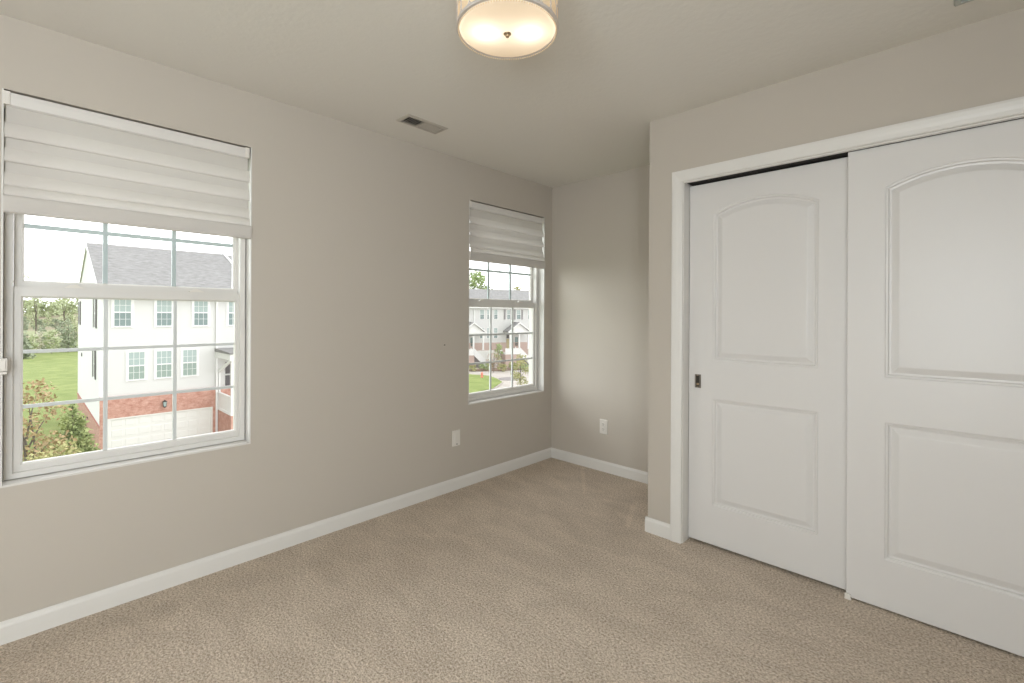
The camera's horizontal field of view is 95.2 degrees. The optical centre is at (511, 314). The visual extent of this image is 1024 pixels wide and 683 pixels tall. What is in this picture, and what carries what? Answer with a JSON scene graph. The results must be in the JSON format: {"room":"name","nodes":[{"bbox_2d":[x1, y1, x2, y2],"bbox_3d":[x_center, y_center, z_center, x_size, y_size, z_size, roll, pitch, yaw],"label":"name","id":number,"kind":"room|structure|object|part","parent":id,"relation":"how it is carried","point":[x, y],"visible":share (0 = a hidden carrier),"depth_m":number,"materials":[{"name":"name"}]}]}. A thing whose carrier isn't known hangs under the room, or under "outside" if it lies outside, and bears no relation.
{"room":"empty bedroom","nodes":[
{"label":"empty bedroom","id":0,"kind":"room"},
{"bbox_2d":[0,14,551,621],"bbox_3d":[-1.433,0.059,2.494,0.160,2.440,5.207,0,0,44],"label":"wall","id":1,"kind":"structure","parent":0,"point":[360,283],"depth_m":2.63,"materials":[{"name":"beige paint"}]},
{"bbox_2d":[0,88,251,487],"bbox_3d":[-1.729,-0.103,2.185,0.162,1.550,0.886,0,0,44],"label":"window","id":2,"kind":"structure","parent":1,"relation":"in","point":[13,471],"depth_m":2.10,"materials":[{"name":"white plastic"}]},
{"bbox_2d":[0,358,6,374],"bbox_3d":[-1.969,0.199,1.807,0.015,0.062,0.027,0,0,44],"label":"holder","id":3,"kind":"object","parent":2,"relation":"attached to","point":[3,361],"visible":1,"depth_m":1.80,"materials":[{"name":"white plastic"}]},
{"bbox_3d":[-1.739,0.263,2.198,0.028,0.756,0.854,0,0,44],"label":"sash","id":4,"kind":"part","parent":2,"relation":"part of","materials":[{"name":"white plastic"}]},
{"bbox_3d":[-1.756,-0.465,2.218,0.026,0.774,0.827,0,0,44],"label":"sash","id":5,"kind":"part","parent":2,"relation":"part of","materials":[{"name":"white plastic"}]},
{"bbox_2d":[3,90,250,238],"bbox_3d":[-1.686,-0.634,2.144,0.076,0.475,0.877,0,0,44],"label":"window shade","id":6,"kind":"object","parent":2,"relation":"attached to","point":[63,161],"visible":0.98,"depth_m":2.06,"materials":[{"name":"white fabric"}]},
{"bbox_3d":[-1.669,-0.431,2.128,0.028,0.070,0.875,0,0,44],"label":"rail","id":7,"kind":"part","parent":6,"relation":"part of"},
{"bbox_3d":[-1.692,-0.843,2.147,0.058,0.053,0.831,0,0,44],"label":"head rail","id":8,"kind":"part","parent":6,"relation":"part of","materials":[{"name":"white metal"}]},
{"bbox_2d":[24,223,232,285],"bbox_3d":[-1.758,-0.476,2.217,0.010,0.672,0.770,0,0,44],"label":"grille","id":9,"kind":"object","parent":2,"relation":"attached to","point":[105,233],"depth_m":2.12,"materials":[{"name":"grey plastic"}]},
{"bbox_2d":[23,299,233,449],"bbox_3d":[-1.740,0.270,2.197,0.010,0.681,0.770,0,0,44],"label":"grille","id":10,"kind":"object","parent":2,"relation":"attached to","point":[105,348],"depth_m":2.22,"materials":[{"name":"grey"}]},
{"bbox_2d":[0,447,551,645],"bbox_3d":[-1.377,1.236,2.434,0.012,0.086,5.007,0,0,44],"label":"baseboard","id":11,"kind":"structure","parent":1,"relation":"attached to","point":[13,629],"depth_m":2.35,"materials":[{"name":"white paint"}]},
{"bbox_2d":[452,429,459,446],"bbox_3d":[-0.409,0.905,3.440,0.009,0.116,0.072,0,0,44],"label":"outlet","id":12,"kind":"object","parent":1,"relation":"attached to","point":[456,433],"visible":1,"depth_m":3.44,"materials":[{"name":"white plastic"}]},
{"bbox_2d":[468,200,544,404],"bbox_3d":[-0.076,-0.095,3.902,0.162,1.550,0.886,0,0,44],"label":"window","id":13,"kind":"structure","parent":1,"relation":"in","point":[535,303],"depth_m":4.11,"materials":[{"name":"white plastic"}]},
{"bbox_2d":[469,262,529,298],"bbox_3d":[-0.105,-0.468,3.934,0.010,0.672,0.770,0,0,44],"label":"grille","id":14,"kind":"object","parent":13,"relation":"attached to","point":[488,270],"depth_m":3.92,"materials":[{"name":"grey"}]},
{"bbox_3d":[-0.104,-0.457,3.935,0.026,0.774,0.827,0,0,44],"label":"sash","id":15,"kind":"part","parent":13,"relation":"part of","materials":[{"name":"white plastic"}]},
{"bbox_2d":[469,307,532,389],"bbox_3d":[-0.087,0.278,3.914,0.010,0.681,0.770,0,0,44],"label":"grille","id":16,"kind":"object","parent":13,"relation":"attached to","point":[490,334],"depth_m":4.00,"materials":[{"name":"grey"}]},
{"bbox_3d":[-0.086,0.271,3.915,0.028,0.756,0.854,0,0,44],"label":"sash","id":17,"kind":"part","parent":13,"relation":"part of","materials":[{"name":"white plastic"}]},
{"bbox_3d":[-0.097,-0.095,3.922,0.084,1.538,0.877,0,0,44],"label":"frame","id":18,"kind":"part","parent":13,"relation":"part of","materials":[{"name":"white plastic"}]},
{"bbox_2d":[469,201,544,268],"bbox_3d":[-0.033,-0.637,3.861,0.076,0.453,0.877,0,0,44],"label":"window shade","id":19,"kind":"object","parent":13,"relation":"attached to","point":[497,235],"visible":0.87,"depth_m":3.81,"materials":[{"name":"white fabric"}]},
{"bbox_3d":[-0.040,-0.835,3.864,0.058,0.053,0.831,0,0,44],"label":"head rail","id":20,"kind":"part","parent":19,"relation":"part of","materials":[{"name":"white metal"}]},
{"bbox_3d":[-0.016,-0.445,3.845,0.028,0.070,0.875,0,0,44],"label":"rail","id":21,"kind":"part","parent":19,"relation":"part of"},
{"bbox_2d":[0,458,1023,682],"bbox_3d":[-0.106,1.345,1.211,3.860,0.120,5.207,0,0,44],"label":"floor","id":22,"kind":"structure","parent":0,"point":[549,570],"depth_m":1.98,"materials":[{"name":"beige carpet"}]},
{"bbox_2d":[844,592,851,599],"bbox_3d":[1.556,1.280,2.158,0.026,0.026,0.090,0,0,44],"label":"guide","id":23,"kind":"object","parent":22,"relation":"on","point":[846,595],"visible":0.51,"depth_m":2.13,"materials":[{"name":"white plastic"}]},
{"bbox_2d":[0,0,1023,187],"bbox_3d":[-0.094,-1.215,1.211,3.860,0.120,5.207,0,0,44],"label":"ceiling","id":24,"kind":"structure","parent":0,"point":[582,107],"depth_m":2.08,"materials":[{"name":"white paint"}]},
{"bbox_2d":[396,114,447,133],"bbox_3d":[-0.543,-1.199,2.839,0.132,0.116,0.292,0,0,44],"label":"ceiling vent","id":25,"kind":"object","parent":24,"relation":"in","point":[408,119],"visible":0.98,"depth_m":2.84,"materials":[{"name":"beige metal"}]},
{"bbox_2d":[456,0,558,59],"bbox_3d":[-0.015,-1.038,1.554,0.339,0.234,0.339,0,0,-14],"label":"ceiling light","id":26,"kind":"object","parent":24,"relation":"attached to","point":[504,29],"visible":1,"depth_m":1.52,"materials":[{"name":"white glass"}]},
{"bbox_3d":[-0.015,-1.022,1.554,0.332,0.151,0.332,0,0,44],"label":"lamp shade","id":27,"kind":"part","parent":26,"relation":"part of","materials":[{"name":"beige fabric"}]},
{"bbox_2d":[953,0,973,6],"bbox_3d":[1.619,-1.189,1.504,0.292,0.116,0.347,0,0,44],"label":"ceiling vent","id":28,"kind":"object","parent":24,"relation":"in","point":[956,2],"visible":1,"depth_m":1.70,"materials":[{"name":"grey metal"}]},
{"bbox_2d":[551,165,648,471],"bbox_3d":[1.728,0.074,2.996,3.700,2.440,0.100,0,0,44],"label":"wall","id":29,"kind":"structure","parent":0,"point":[600,225],"depth_m":3.87,"materials":[{"name":"beige paint"}]},
{"bbox_2d":[551,448,647,483],"bbox_3d":[0.832,1.246,3.775,1.335,0.086,0.012,0,0,44],"label":"baseboard","id":30,"kind":"structure","parent":29,"relation":"attached to","point":[611,468],"depth_m":3.86,"materials":[{"name":"white paint"}]},
{"bbox_2d":[600,419,607,434],"bbox_3d":[0.753,0.922,3.854,0.073,0.120,0.010,0,0,44],"label":"wall outlet","id":31,"kind":"object","parent":29,"relation":"attached to","point":[603,423],"visible":1,"depth_m":3.85,"materials":[{"name":"white plastic"}]},
{"bbox_2d":[648,8,1023,523],"bbox_3d":[1.671,0.073,2.045,2.265,2.440,0.115,0,0,44],"label":"wall","id":32,"kind":"structure","parent":0,"point":[979,63],"depth_m":2.23,"materials":[{"name":"beige paint"}]},
{"bbox_2d":[645,516,669,539],"bbox_3d":[0.854,1.247,2.737,0.162,0.086,0.012,0,0,44],"label":"baseboard","id":33,"kind":"structure","parent":32,"relation":"attached to","point":[653,526],"depth_m":2.73,"materials":[{"name":"white paint"}]},
{"bbox_2d":[688,157,847,589],"bbox_3d":[1.307,0.270,2.432,0.774,2.013,0.041,0,0,44],"label":"door","id":34,"kind":"structure","parent":32,"relation":"in","point":[769,250],"depth_m":2.39,"materials":[{"name":"white paint"}]},
{"bbox_3d":[1.053,0.375,2.652,0.034,0.076,0.006,0,0,44],"label":"finger pull","id":35,"kind":"part","parent":34,"relation":"part of","materials":[{"name":"brown metal"}]},
{"bbox_2d":[670,96,1023,543],"bbox_3d":[1.550,0.241,2.148,1.653,2.104,0.133,0,0,44],"label":"door frame","id":36,"kind":"structure","parent":32,"relation":"attached to","point":[838,147],"depth_m":2.63,"materials":[{"name":"white paint"}]},
{"bbox_2d":[846,118,1023,656],"bbox_3d":[1.818,0.272,1.886,0.763,2.027,0.035,0,0,44],"label":"door","id":37,"kind":"structure","parent":32,"relation":"in","point":[935,475],"depth_m":1.92,"materials":[{"name":"white paint"}]},
{"label":"outside","id":38,"kind":"structure","parent":0,"visible":0},
{"bbox_2d":[23,312,77,343],"bbox_3d":[-167.239,0.889,140.156,130.000,12.706,190.000,0,0,44],"label":"hill","id":39,"kind":"structure","parent":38,"point":[30,330],"depth_m":134.96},
{"bbox_2d":[23,316,31,330],"bbox_3d":[-123.064,2.285,117.999,3.045,4.050,2.995,0,0,44],"label":"tree","id":40,"kind":"object","parent":39,"relation":"on","point":[25,322],"visible":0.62,"depth_m":117.92,"materials":[{"name":"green plant"}]},
{"bbox_2d":[23,298,40,315],"bbox_3d":[-155.939,-2.272,149.980,5.367,6.424,6.893,0,0,44],"label":"tree","id":41,"kind":"object","parent":39,"relation":"on","point":[30,308],"visible":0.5,"depth_m":150.27,"materials":[{"name":"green plant"}]},
{"bbox_2d":[27,313,37,326],"bbox_3d":[-134.460,1.387,130.918,2.993,4.115,3.057,0,0,44],"label":"tree","id":42,"kind":"object","parent":39,"relation":"on","point":[29,315],"visible":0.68,"depth_m":130.87,"materials":[{"name":"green plant"}]},
{"bbox_2d":[31,319,47,331],"bbox_3d":[-116.169,2.757,115.005,2.820,3.907,3.139,0,0,44],"label":"tree","id":43,"kind":"object","parent":39,"relation":"on","point":[39,322],"visible":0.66,"depth_m":114.93,"materials":[{"name":"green plant"}]},
{"bbox_2d":[33,301,54,316],"bbox_3d":[-156.445,-2.003,155.994,6.550,5.877,6.673,0,0,44],"label":"tree","id":44,"kind":"object","parent":39,"relation":"on","point":[43,306],"visible":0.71,"depth_m":156.02,"materials":[{"name":"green plant"}]},
{"bbox_2d":[42,313,55,325],"bbox_3d":[-133.664,1.514,134.977,2.798,4.275,3.182,0,0,44],"label":"tree","id":45,"kind":"object","parent":39,"relation":"on","point":[47,315],"visible":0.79,"depth_m":134.60,"materials":[{"name":"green plant"}]},
{"bbox_2d":[48,298,62,314],"bbox_3d":[-158.511,-2.513,161.790,6.416,6.887,6.456,0,0,44],"label":"tree","id":46,"kind":"object","parent":39,"relation":"on","point":[54,303],"visible":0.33,"depth_m":161.61,"materials":[{"name":"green plant"}]},
{"bbox_2d":[48,318,62,329],"bbox_3d":[-120.884,2.600,124.009,2.918,3.819,3.275,0,0,44],"label":"tree","id":47,"kind":"object","parent":39,"relation":"on","point":[55,320],"visible":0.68,"depth_m":123.70,"materials":[{"name":"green plant"}]},
{"bbox_2d":[56,300,77,316],"bbox_3d":[-143.721,-1.948,151.673,6.391,5.898,6.226,0,0,44],"label":"tree","id":48,"kind":"object","parent":39,"relation":"on","point":[72,304],"visible":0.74,"depth_m":151.04,"materials":[{"name":"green plant"}]},
{"bbox_2d":[66,314,77,326],"bbox_3d":[-124.411,1.881,131.930,3.128,4.426,3.162,0,0,44],"label":"tree","id":49,"kind":"object","parent":39,"relation":"on","point":[71,316],"visible":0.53,"depth_m":132.12,"materials":[{"name":"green plant"}]},
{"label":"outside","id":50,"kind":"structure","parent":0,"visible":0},
{"bbox_2d":[469,365,528,388],"bbox_3d":[4.717,7.688,61.077,67.500,0.040,89.400,0,0,44],"label":"driveway","id":51,"kind":"structure","parent":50,"point":[497,374],"depth_m":59.95,"materials":[{"name":"concrete"}]},
{"bbox_2d":[469,364,476,370],"bbox_3d":[-5.440,7.007,63.078,1.534,1.308,1.614,0,0,-9],"label":"shrub","id":52,"kind":"object","parent":51,"relation":"on","point":[470,366],"visible":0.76,"depth_m":62.84,"materials":[{"name":"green plant"}]},
{"bbox_2d":[485,350,500,372],"bbox_3d":[-2.416,6.161,62.078,2.180,3.031,2.161,0,0,9],"label":"young tree","id":53,"kind":"object","parent":51,"relation":"on","point":[494,350],"visible":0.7,"depth_m":61.93,"materials":[{"name":"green plant"}]},
{"bbox_2d":[469,368,522,370],"bbox_3d":[-2.045,7.591,65.227,8.400,0.090,2.969,0,0,-20],"label":"planting bed","id":54,"kind":"object","parent":51,"relation":"on","point":[482,369],"visible":0.41,"depth_m":64.63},
{"bbox_2d":[478,364,488,369],"bbox_3d":[-3.852,7.037,63.933,1.510,1.264,1.620,0,0,29],"label":"shrub","id":55,"kind":"object","parent":54,"relation":"on","point":[483,365],"visible":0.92,"depth_m":63.81,"materials":[{"name":"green plant"}]},
{"bbox_2d":[494,343,503,362],"bbox_3d":[-1.974,5.827,65.998,1.385,3.706,1.645,0,0,29],"label":"young tree","id":56,"kind":"object","parent":54,"relation":"in","point":[499,346],"visible":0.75,"depth_m":66.03,"materials":[{"name":"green plant"}]},
{"bbox_2d":[469,289,528,367],"bbox_3d":[-3.603,1.728,75.838,32.800,11.880,15.360,0,0,-20],"label":"house","id":57,"kind":"structure","parent":51,"relation":"on","point":[478,316],"depth_m":70.62,"materials":[{"name":"white"}]},
{"bbox_3d":[-6.875,5.353,67.910,2.400,0.900,2.285,0,0,-20],"label":"porch rail","id":58,"kind":"part","parent":57,"relation":"part of","materials":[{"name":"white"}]},
{"bbox_3d":[-4.516,6.239,67.632,1.950,2.850,0.140,0,0,-20],"label":"stair rail","id":59,"kind":"part","parent":57,"relation":"part of","materials":[{"name":"white"}]},
{"bbox_3d":[-0.255,5.384,70.332,2.400,0.900,2.285,0,0,-20],"label":"porch rail","id":60,"kind":"part","parent":57,"relation":"part of","materials":[{"name":"white"}]},
{"bbox_3d":[2.105,6.271,70.054,1.950,2.850,0.140,0,0,-20],"label":"stair rail","id":61,"kind":"part","parent":57,"relation":"part of","materials":[{"name":"white"}]},
{"bbox_2d":[497,364,507,371],"bbox_3d":[-1.325,7.094,62.970,1.380,1.175,1.728,0,0,44],"label":"shrub","id":62,"kind":"object","parent":51,"relation":"on","point":[503,365],"visible":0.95,"depth_m":62.87,"materials":[{"name":"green plant"}]},
{"bbox_2d":[498,377,516,380],"bbox_3d":[-0.171,7.630,55.927,3.000,0.030,2.970,0,0,44],"label":"circle","id":63,"kind":"object","parent":51,"relation":"on","point":[501,378],"visible":0.65,"depth_m":56.03,"materials":[{"name":"grey concrete"}]},
{"bbox_2d":[510,354,528,385],"bbox_3d":[0.988,5.872,49.085,2.307,3.645,2.326,0,0,12],"label":"young tree","id":64,"kind":"object","parent":51,"relation":"on","point":[519,376],"visible":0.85,"depth_m":48.94,"materials":[{"name":"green plant"}]},
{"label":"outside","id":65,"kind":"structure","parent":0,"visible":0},
{"bbox_2d":[23,344,91,461],"bbox_3d":[-25.552,7.813,114.780,189.400,0.500,250.000,0,0,44],"label":"lawn","id":66,"kind":"structure","parent":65,"point":[58,368],"depth_m":52.33,"materials":[{"name":"green plant"}]},
{"bbox_2d":[13,272,33,313],"bbox_3d":[-105.064,-1.056,99.915,4.395,16.493,4.329,0,0,44],"label":"tree","id":67,"kind":"object","parent":66,"relation":"on","point":[24,300],"visible":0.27,"depth_m":100.83,"materials":[{"name":"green plant"}]},
{"bbox_2d":[23,330,35,358],"bbox_3d":[-81.490,4.986,77.841,3.303,5.243,3.490,0,0,44],"label":"conifer","id":68,"kind":"object","parent":66,"relation":"on","point":[27,346],"visible":0.42,"depth_m":78.01,"materials":[{"name":"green plant"}]},
{"bbox_2d":[28,334,38,355],"bbox_3d":[-85.681,5.265,83.065,2.856,4.024,2.883,0,0,44],"label":"leafy tree","id":69,"kind":"object","parent":66,"relation":"on","point":[33,337],"visible":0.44,"depth_m":83.12,"materials":[{"name":"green plant"}]},
{"bbox_2d":[26,298,42,333],"bbox_3d":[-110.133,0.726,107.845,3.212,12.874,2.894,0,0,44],"label":"tree","id":70,"kind":"object","parent":66,"relation":"on","point":[36,311],"visible":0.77,"depth_m":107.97,"materials":[{"name":"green plant"}]},
{"bbox_2d":[28,331,45,353],"bbox_3d":[-89.542,5.110,87.778,3.122,4.302,3.006,0,0,44],"label":"leafy tree","id":71,"kind":"object","parent":66,"relation":"on","point":[38,339],"visible":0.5,"depth_m":88.01,"materials":[{"name":"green plant"}]},
{"bbox_2d":[35,327,50,348],"bbox_3d":[-98.454,4.976,98.040,3.189,4.988,3.163,0,0,44],"label":"conifer","id":72,"kind":"object","parent":66,"relation":"on","point":[43,347],"visible":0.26,"depth_m":98.00,"materials":[{"name":"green plant"}]},
{"bbox_2d":[23,377,76,460],"bbox_3d":[-18.224,4.962,17.466,2.846,5.287,2.896,0,0,44],"label":"young tree","id":73,"kind":"object","parent":66,"relation":"on","point":[36,444],"visible":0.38,"depth_m":17.56,"materials":[{"name":"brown plant"}]},
{"bbox_2d":[41,329,62,353],"bbox_3d":[-86.567,4.998,88.028,2.991,4.547,3.032,0,0,44],"label":"leafy tree","id":74,"kind":"object","parent":66,"relation":"on","point":[51,337],"visible":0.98,"depth_m":87.75,"materials":[{"name":"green plant"}]},
{"bbox_2d":[26,440,81,459],"bbox_3d":[-16.330,6.051,16.538,1.946,3.115,1.944,0,0,44],"label":"shrub","id":75,"kind":"object","parent":66,"relation":"on","point":[50,454],"visible":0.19,"depth_m":16.62,"materials":[{"name":"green plant"}]},
{"bbox_2d":[48,333,63,348],"bbox_3d":[-92.410,5.403,94.898,2.449,3.683,2.695,0,0,44],"label":"leafy tree","id":76,"kind":"object","parent":66,"relation":"on","point":[56,335],"visible":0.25,"depth_m":94.68,"materials":[{"name":"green plant"}]},
{"bbox_2d":[52,320,69,347],"bbox_3d":[-94.349,4.137,98.025,3.592,6.593,3.392,0,0,44],"label":"conifer","id":77,"kind":"object","parent":66,"relation":"on","point":[60,321],"visible":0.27,"depth_m":97.82,"materials":[{"name":"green plant"}]},
{"bbox_2d":[49,298,77,328],"bbox_3d":[-107.224,1.083,112.111,4.445,12.202,5.701,0,0,44],"label":"tree","id":78,"kind":"object","parent":66,"relation":"on","point":[63,307],"visible":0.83,"depth_m":112.04,"materials":[{"name":"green plant"}]},
{"bbox_2d":[56,316,77,348],"bbox_3d":[-87.124,3.749,91.847,4.238,7.147,3.861,0,0,44],"label":"conifer","id":79,"kind":"object","parent":66,"relation":"on","point":[68,343],"visible":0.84,"depth_m":91.86,"materials":[{"name":"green plant"}]},
{"bbox_2d":[45,404,100,455],"bbox_3d":[-20.253,5.831,21.498,2.635,3.622,2.489,0,0,2],"label":"conifer","id":80,"kind":"object","parent":66,"relation":"on","point":[78,428],"visible":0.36,"depth_m":21.43,"materials":[{"name":"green plant"}]},
{"bbox_2d":[69,323,77,343],"bbox_3d":[-94.413,4.425,101.014,3.071,5.627,3.182,0,0,44],"label":"leafy tree","id":81,"kind":"object","parent":66,"relation":"on","point":[77,323],"visible":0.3,"depth_m":100.71,"materials":[{"name":"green plant"}]},
{"bbox_2d":[76,243,233,449],"bbox_3d":[-20.616,1.482,33.986,18.570,12.210,15.615,0,0,44],"label":"townhouse","id":82,"kind":"structure","parent":66,"relation":"on","point":[138,420],"depth_m":26.75,"materials":[{"name":"white"}]},
{"bbox_2d":[79,301,80,324],"bbox_3d":[-30.349,-0.135,32.872,0.400,1.650,0.050,0,0,44],"label":"shutter","id":83,"kind":"object","parent":82,"relation":"hanging from","point":[79,301],"depth_m":32.82,"materials":[{"name":"grey plastic"}]},
{"bbox_2d":[94,351,95,379],"bbox_3d":[-22.834,2.726,25.625,0.400,1.600,0.050,0,0,44],"label":"shutter","id":84,"kind":"object","parent":82,"relation":"hanging from","point":[94,351],"depth_m":25.49,"materials":[{"name":"grey"}]},
{"bbox_2d":[95,299,96,327],"bbox_3d":[-22.605,-0.098,25.416,0.400,1.650,0.050,0,0,44],"label":"shutter","id":85,"kind":"object","parent":82,"relation":"hanging from","point":[95,299],"depth_m":25.31,"materials":[{"name":"grey plastic"}]},
{"bbox_3d":[-20.631,-0.508,24.793,0.005,0.730,0.738,0,0,44],"label":"pane","id":86,"kind":"part","parent":82,"relation":"part of","materials":[{"name":"grey"}]},
{"bbox_3d":[-20.634,0.222,24.793,0.005,0.730,0.738,0,0,44],"label":"pane","id":87,"kind":"part","parent":82,"relation":"part of","materials":[{"name":"grey glass"}]},
{"bbox_3d":[-20.236,2.371,25.217,0.005,0.725,0.722,0,0,44],"label":"pane","id":88,"kind":"part","parent":82,"relation":"part of","materials":[{"name":"grey glass"}]},
{"bbox_3d":[-20.239,3.096,25.217,0.005,0.725,0.722,0,0,44],"label":"pane","id":89,"kind":"part","parent":82,"relation":"part of","materials":[{"name":"grey"}]},
{"bbox_3d":[-21.404,-2.747,34.898,16.140,3.760,15.420,0,0,44],"label":"roof trim","id":90,"kind":"part","parent":82,"relation":"part of","materials":[{"name":"white"}]},
{"bbox_3d":[-19.399,2.375,26.086,0.005,0.725,0.727,0,0,44],"label":"pane","id":91,"kind":"part","parent":82,"relation":"part of","materials":[{"name":"grey glass"}]},
{"bbox_3d":[-19.403,3.100,26.086,0.005,0.725,0.727,0,0,44],"label":"pane","id":92,"kind":"part","parent":82,"relation":"part of","materials":[{"name":"grey glass"}]},
{"bbox_3d":[-19.389,-0.503,26.082,0.005,0.730,0.726,0,0,44],"label":"pane","id":93,"kind":"part","parent":82,"relation":"part of","materials":[{"name":"grey"}]},
{"bbox_3d":[-19.393,0.227,26.082,0.005,0.730,0.726,0,0,44],"label":"pane","id":94,"kind":"part","parent":82,"relation":"part of","materials":[{"name":"grey glass"}]},
{"bbox_3d":[-18.566,3.104,26.956,0.005,0.725,0.703,0,0,44],"label":"pane","id":95,"kind":"part","parent":82,"relation":"part of","materials":[{"name":"grey"}]},
{"bbox_3d":[-18.562,2.379,26.956,0.005,0.725,0.703,0,0,44],"label":"pane","id":96,"kind":"part","parent":82,"relation":"part of","materials":[{"name":"grey glass"}]},
{"bbox_3d":[-18.177,-0.497,27.341,0.005,0.730,0.723,0,0,44],"label":"pane","id":97,"kind":"part","parent":82,"relation":"part of","materials":[{"name":"grey"}]},
{"bbox_3d":[-18.181,0.233,27.341,0.005,0.730,0.723,0,0,44],"label":"pane","id":98,"kind":"part","parent":82,"relation":"part of","materials":[{"name":"grey"}]},
{"bbox_3d":[-15.908,5.109,27.747,2.668,1.040,2.110,0,0,44],"label":"porch rail","id":99,"kind":"part","parent":82,"relation":"part of","materials":[{"name":"white"}]},
{"bbox_3d":[-16.898,4.179,28.676,0.028,2.650,1.190,0,0,44],"label":"entry door","id":100,"kind":"part","parent":82,"relation":"part of","materials":[{"name":"grey"}]},
{"bbox_3d":[-16.952,-0.491,28.615,0.005,0.730,0.724,0,0,44],"label":"pane","id":101,"kind":"part","parent":82,"relation":"part of","materials":[{"name":"grey"}]},
{"bbox_3d":[-16.955,0.239,28.615,0.005,0.730,0.724,0,0,44],"label":"pane","id":102,"kind":"part","parent":82,"relation":"part of","materials":[{"name":"grey glass"}]},
{"bbox_2d":[469,271,490,288],"bbox_3d":[-8.191,-1.039,99.794,7.176,17.415,7.462,0,0,44],"label":"leafy tree","id":103,"kind":"object","parent":66,"relation":"on","point":[475,280],"visible":0.3,"depth_m":99.61,"materials":[{"name":"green plant"}]},
{"bbox_3d":[-5.136,7.571,53.003,13.500,0.100,10.300,0,0,44],"label":"kerb","id":104,"kind":"object","parent":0,"visible":0},
{"bbox_2d":[469,374,501,392],"bbox_3d":[-5.143,7.496,53.024,13.180,0.050,9.984,0,0,44],"label":"lawn","id":105,"kind":"structure","parent":104,"relation":"on","point":[476,383],"depth_m":51.77,"materials":[{"name":"green plant"}]}
]}

